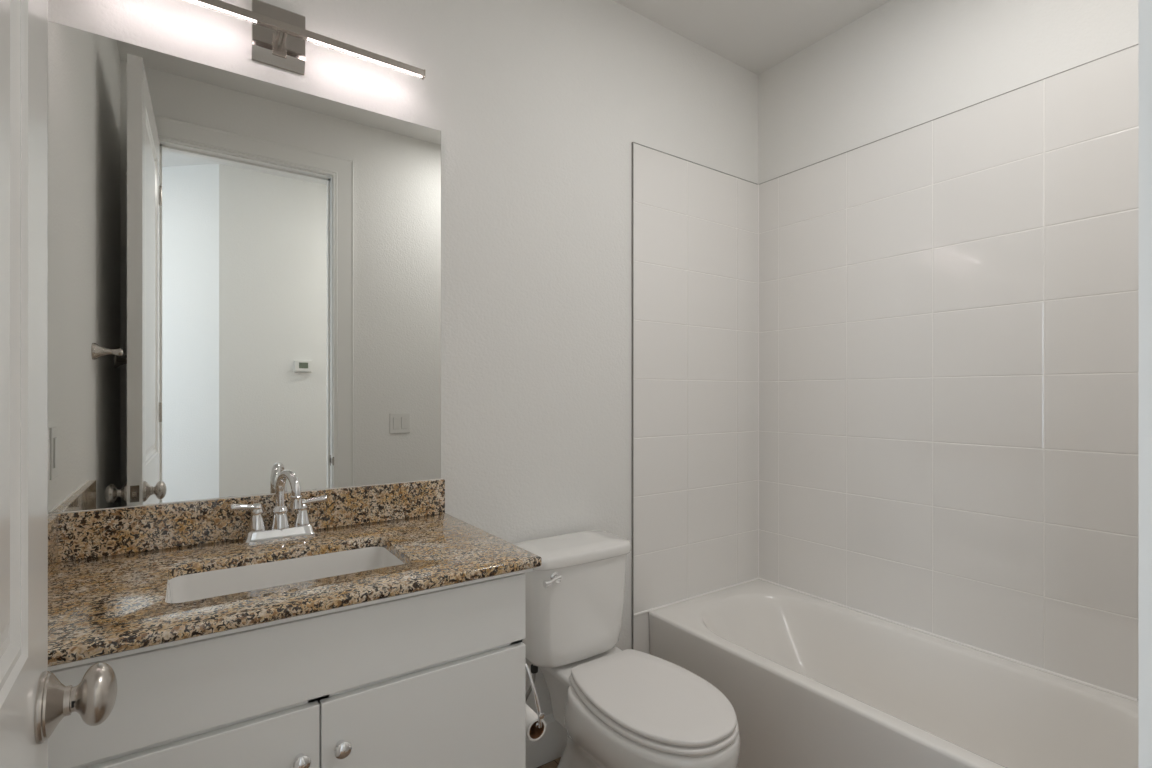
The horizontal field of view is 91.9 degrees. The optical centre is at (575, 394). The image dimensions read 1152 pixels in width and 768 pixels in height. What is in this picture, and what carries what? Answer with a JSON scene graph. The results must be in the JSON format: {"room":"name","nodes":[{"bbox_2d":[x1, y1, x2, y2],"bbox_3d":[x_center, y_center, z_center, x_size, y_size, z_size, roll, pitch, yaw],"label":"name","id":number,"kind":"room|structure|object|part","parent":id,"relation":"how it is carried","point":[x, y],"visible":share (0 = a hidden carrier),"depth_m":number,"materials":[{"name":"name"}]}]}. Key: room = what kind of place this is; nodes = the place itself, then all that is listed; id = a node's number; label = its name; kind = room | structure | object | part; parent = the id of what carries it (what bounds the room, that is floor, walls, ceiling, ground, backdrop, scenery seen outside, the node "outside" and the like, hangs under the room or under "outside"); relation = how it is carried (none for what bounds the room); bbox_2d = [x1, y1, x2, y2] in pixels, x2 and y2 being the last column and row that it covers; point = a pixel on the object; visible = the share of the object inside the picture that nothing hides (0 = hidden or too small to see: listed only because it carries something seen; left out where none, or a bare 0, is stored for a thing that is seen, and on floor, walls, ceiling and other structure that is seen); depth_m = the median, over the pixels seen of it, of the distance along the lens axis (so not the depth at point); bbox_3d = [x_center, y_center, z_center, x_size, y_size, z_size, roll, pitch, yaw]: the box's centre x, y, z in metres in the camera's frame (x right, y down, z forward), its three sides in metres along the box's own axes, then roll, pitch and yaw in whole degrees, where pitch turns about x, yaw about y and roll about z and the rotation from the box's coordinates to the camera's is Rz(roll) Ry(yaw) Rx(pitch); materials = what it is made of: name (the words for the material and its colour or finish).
{"room":"bathroom","nodes":[
{"label":"bathroom","id":0,"kind":"room"},
{"bbox_2d":[48,0,757,715],"bbox_3d":[-0.180,-0.112,1.962,2.650,2.783,0.100,0,0,-35],"label":"wall","id":1,"kind":"structure","parent":0,"point":[538,107],"depth_m":1.91,"materials":[{"name":"white paint"}]},
{"bbox_2d":[48,21,440,512],"bbox_3d":[-0.788,-0.280,1.476,0.896,1.078,0.006,0,0,-35],"label":"wall mirror","id":2,"kind":"object","parent":1,"relation":"attached to","point":[244,272],"visible":0.86,"depth_m":1.40,"materials":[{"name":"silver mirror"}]},
{"bbox_2d":[49,479,444,561],"bbox_3d":[-0.781,0.313,1.472,0.903,0.104,0.020,0,0,-35],"label":"backsplash","id":3,"kind":"structure","parent":1,"relation":"attached to","point":[115,531],"depth_m":1.38,"materials":[{"name":"stone"}]},
{"bbox_2d":[184,0,425,79],"bbox_3d":[-0.763,-0.944,1.441,0.736,0.153,0.091,0,0,-35],"label":"vanity light","id":4,"kind":"object","parent":1,"relation":"attached to","point":[279,35],"visible":1,"depth_m":1.45,"materials":[{"name":"silver metal"}]},
{"bbox_2d":[184,0,256,21],"bbox_3d":[-0.915,-0.925,1.295,0.300,0.011,0.016,0,0,-35],"label":"diffuser","id":5,"kind":"object","parent":4,"relation":"attached to","point":[217,5],"depth_m":1.34,"materials":[{"name":"white"}]},
{"bbox_3d":[-0.783,-0.944,1.469,0.124,0.153,0.022,0,0,-35],"label":"plate","id":6,"kind":"part","parent":4,"relation":"part of","materials":[{"name":"silver metal"}]},
{"bbox_3d":[-0.761,-0.914,1.437,0.032,0.055,0.059,0,0,-35],"label":"mounting arm","id":7,"kind":"part","parent":4,"relation":"part of","materials":[{"name":"silver metal"}]},
{"bbox_2d":[308,38,421,76],"bbox_3d":[-0.574,-0.925,1.532,0.300,0.011,0.016,0,0,-35],"label":"diffuser","id":8,"kind":"object","parent":4,"relation":"attached to","point":[330,43],"depth_m":1.52,"materials":[{"name":"white"}]},
{"bbox_2d":[525,713,566,767],"bbox_3d":[-0.103,1.202,1.945,0.794,0.157,0.014,0,0,-35],"label":"baseboard","id":9,"kind":"structure","parent":1,"relation":"attached to","point":[551,745],"depth_m":1.94,"materials":[{"name":"white paint"}]},
{"bbox_2d":[632,142,758,653],"bbox_3d":[0.537,0.147,2.389,0.769,2.266,0.013,0,0,-35],"label":"surround panel","id":10,"kind":"object","parent":1,"relation":"attached to","point":[695,225],"visible":0.93,"depth_m":2.36,"materials":[{"name":"white tile"}]},
{"bbox_2d":[537,757,560,767],"bbox_3d":[0.017,1.330,-0.557,5.194,0.100,4.465,0,0,-35],"label":"floor","id":11,"kind":"structure","parent":0,"point":[552,764],"depth_m":1.93,"materials":[{"name":"brown wood"}]},
{"bbox_2d":[48,568,532,767],"bbox_3d":[-0.624,0.833,1.230,0.886,0.893,0.595,0,0,-35],"label":"vanity cabinet","id":12,"kind":"object","parent":11,"relation":"on","point":[435,677],"visible":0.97,"depth_m":1.03,"materials":[{"name":"white paint"}]},
{"bbox_3d":[-0.655,0.864,0.894,0.446,0.602,0.018,0,0,-35],"label":"cabinet door","id":13,"kind":"part","parent":12,"relation":"part of","materials":[{"name":"white paint"}]},
{"bbox_2d":[48,478,541,666],"bbox_3d":[-0.617,0.322,1.239,0.908,0.129,0.589,0,0,-35],"label":"countertop","id":14,"kind":"structure","parent":12,"relation":"on","point":[110,570],"depth_m":1.23,"materials":[{"name":"brown stone"}]},
{"bbox_2d":[229,469,326,543],"bbox_3d":[-0.739,0.276,1.400,0.221,0.178,0.125,0,0,-35],"label":"faucet","id":15,"kind":"object","parent":14,"relation":"on","point":[280,528],"visible":1,"depth_m":1.41,"materials":[{"name":"silver metal"}]},
{"bbox_3d":[-0.817,0.279,1.380,0.070,0.027,0.018,0,0,-44],"label":"lever","id":16,"kind":"part","parent":15,"relation":"part of","materials":[{"name":"silver metal"}]},
{"bbox_3d":[-0.800,0.310,1.398,0.040,0.059,0.040,0,0,-35],"label":"handle","id":17,"kind":"part","parent":15,"relation":"part of","materials":[{"name":"silver metal"}]},
{"bbox_3d":[-0.758,0.352,1.427,0.162,0.026,0.057,0,0,-35],"label":"plate","id":18,"kind":"part","parent":15,"relation":"part of","materials":[{"name":"silver metal"}]},
{"bbox_3d":[-0.758,0.315,1.427,0.046,0.062,0.046,0,0,-35],"label":"spout","id":19,"kind":"part","parent":15,"relation":"part of","materials":[{"name":"silver metal"}]},
{"bbox_3d":[-0.723,0.239,1.400,0.110,0.103,0.022,0,0,38],"label":"spout","id":20,"kind":"part","parent":15,"relation":"part of","materials":[{"name":"silver metal"}]},
{"bbox_3d":[-0.716,0.310,1.457,0.040,0.059,0.040,0,0,-35],"label":"handle","id":21,"kind":"part","parent":15,"relation":"part of","materials":[{"name":"silver metal"}]},
{"bbox_3d":[-0.693,0.279,1.466,0.070,0.027,0.018,0,0,-25],"label":"lever","id":22,"kind":"part","parent":15,"relation":"part of","materials":[{"name":"silver metal"}]},
{"bbox_2d":[166,547,404,602],"bbox_3d":[-0.608,0.458,1.201,0.477,0.142,0.296,0,0,-35],"label":"sink","id":23,"kind":"object","parent":14,"relation":"in","point":[196,586],"visible":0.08,"depth_m":1.29,"materials":[{"name":"white ceramic"}]},
{"bbox_3d":[-0.485,0.648,0.983,0.031,0.031,0.030,0,0,-35],"label":"knob","id":24,"kind":"part","parent":12,"relation":"part of","materials":[{"name":"silver metal"}]},
{"bbox_3d":[-0.428,0.648,1.022,0.031,0.031,0.030,0,0,-35],"label":"knob","id":25,"kind":"part","parent":12,"relation":"part of","materials":[{"name":"silver metal"}]},
{"bbox_3d":[-0.294,0.864,1.145,0.426,0.602,0.018,0,0,-35],"label":"cabinet door","id":26,"kind":"part","parent":12,"relation":"part of","materials":[{"name":"white paint"}]},
{"bbox_2d":[525,663,543,727],"bbox_3d":[-0.129,0.695,1.327,0.050,0.164,0.124,0,0,-35],"label":"toilet paper holder","id":27,"kind":"object","parent":12,"relation":"attached to","point":[538,724],"visible":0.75,"depth_m":1.29,"materials":[{"name":"silver metal"}]},
{"bbox_2d":[525,703,545,740],"bbox_3d":[-0.119,0.785,1.346,0.050,0.050,0.096,0,0,-35],"label":"toilet paper roll","id":28,"kind":"object","parent":27,"relation":"on","point":[533,733],"visible":0.49,"depth_m":1.32,"materials":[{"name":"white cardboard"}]},
{"bbox_2d":[514,530,739,767],"bbox_3d":[0.141,0.887,1.654,0.417,0.786,0.731,0,0,-35],"label":"toilet","id":29,"kind":"object","parent":11,"relation":"on","point":[616,707],"visible":0.93,"depth_m":1.69,"materials":[{"name":"white ceramic"}]},
{"bbox_2d":[525,664,537,702],"bbox_3d":[-0.193,0.994,1.804,0.145,0.265,0.058,0,0,37],"label":"supplies","id":30,"kind":"object","parent":29,"relation":"attached to","point":[534,669],"visible":0.24,"depth_m":1.78,"materials":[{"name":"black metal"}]},
{"bbox_3d":[-0.073,0.560,1.677,0.059,0.029,0.023,0,0,-41],"label":"handle","id":31,"kind":"part","parent":29,"relation":"part of","materials":[{"name":"silver metal"}]},
{"bbox_3d":[-0.059,0.558,1.697,0.031,0.031,0.024,0,0,-35],"label":"flush lever","id":32,"kind":"part","parent":29,"relation":"part of","materials":[{"name":"silver metal"}]},
{"bbox_3d":[-0.013,0.512,1.856,0.394,0.038,0.224,0,0,-35],"label":"tank lid","id":33,"kind":"part","parent":29,"relation":"part of","materials":[{"name":"white ceramic"}]},
{"bbox_3d":[-0.016,0.694,1.860,0.374,0.328,0.214,0,0,-35],"label":"tank","id":34,"kind":"part","parent":29,"relation":"part of","materials":[{"name":"white ceramic"}]},
{"bbox_3d":[0.172,1.078,1.648,0.372,0.404,0.686,0,0,-35],"label":"bowl","id":35,"kind":"part","parent":29,"relation":"part of","materials":[{"name":"white ceramic"}]},
{"bbox_3d":[0.220,0.866,1.579,0.352,0.016,0.505,0,0,-35],"label":"seat","id":36,"kind":"part","parent":29,"relation":"part of","materials":[{"name":"white plastic"}]},
{"bbox_3d":[0.220,0.845,1.579,0.344,0.016,0.497,0,0,-35],"label":"lid","id":37,"kind":"part","parent":29,"relation":"part of","materials":[{"name":"white plastic"}]},
{"bbox_2d":[649,579,1138,767],"bbox_3d":[1.011,1.069,1.773,0.688,0.421,1.548,0,0,-35],"label":"bathtub","id":38,"kind":"object","parent":11,"relation":"on","point":[808,681],"visible":0.91,"depth_m":1.81,"materials":[{"name":"white ceramic"}]},
{"bbox_2d":[613,0,890,74],"bbox_3d":[0.017,-1.553,-0.557,5.194,0.100,4.465,0,0,-35],"label":"ceiling","id":39,"kind":"structure","parent":0,"point":[755,35],"depth_m":2.25,"materials":[{"name":"white paint"}]},
{"bbox_2d":[758,0,1138,183],"bbox_3d":[2.139,-0.112,0.853,0.100,2.783,4.365,0,0,-35],"label":"wall","id":40,"kind":"structure","parent":0,"point":[901,65],"depth_m":2.05,"materials":[{"name":"white paint"}]},
{"bbox_2d":[758,43,1138,700],"bbox_3d":[1.296,-0.061,1.971,0.013,1.849,1.553,0,0,-35],"label":"surround panel","id":41,"kind":"object","parent":40,"relation":"attached to","point":[948,304],"visible":1,"depth_m":1.91,"materials":[{"name":"white tile"}]},
{"bbox_3d":[-0.313,-0.111,-0.168,5.094,2.783,0.115,0,0,-35],"label":"wall","id":42,"kind":"structure","parent":0,"visible":0},
{"bbox_2d":[0,0,116,767],"bbox_3d":[-0.402,0.050,0.324,0.171,2.436,0.780,0,0,-36],"label":"door","id":43,"kind":"structure","parent":42,"relation":"in","point":[33,701],"depth_m":0.55,"materials":[{"name":"white paint"}]},
{"bbox_3d":[-0.547,0.340,0.633,0.040,0.066,0.066,0,0,-36],"label":"knob","id":44,"kind":"part","parent":43,"relation":"part of","materials":[{"name":"silver metal"}]},
{"bbox_2d":[1139,0,1151,767],"bbox_3d":[0.150,-0.004,0.232,0.967,2.568,0.017,0,0,-35],"label":"door frame","id":45,"kind":"structure","parent":42,"relation":"attached to","point":[1145,6],"depth_m":0.45,"materials":[{"name":"white paint"}]},
{"bbox_3d":[-0.753,-0.111,0.550,0.100,2.783,1.568,0,0,-35],"label":"wall","id":46,"kind":"structure","parent":0,"visible":0},
{"bbox_2d":[48,428,49,481],"bbox_3d":[-1.125,0.130,1.182,0.008,0.115,0.070,0,0,-35],"label":"wall outlet","id":47,"kind":"object","parent":46,"relation":"attached to","point":[48,428],"visible":0.25,"depth_m":1.20,"materials":[{"name":"white plastic"}]}
]}

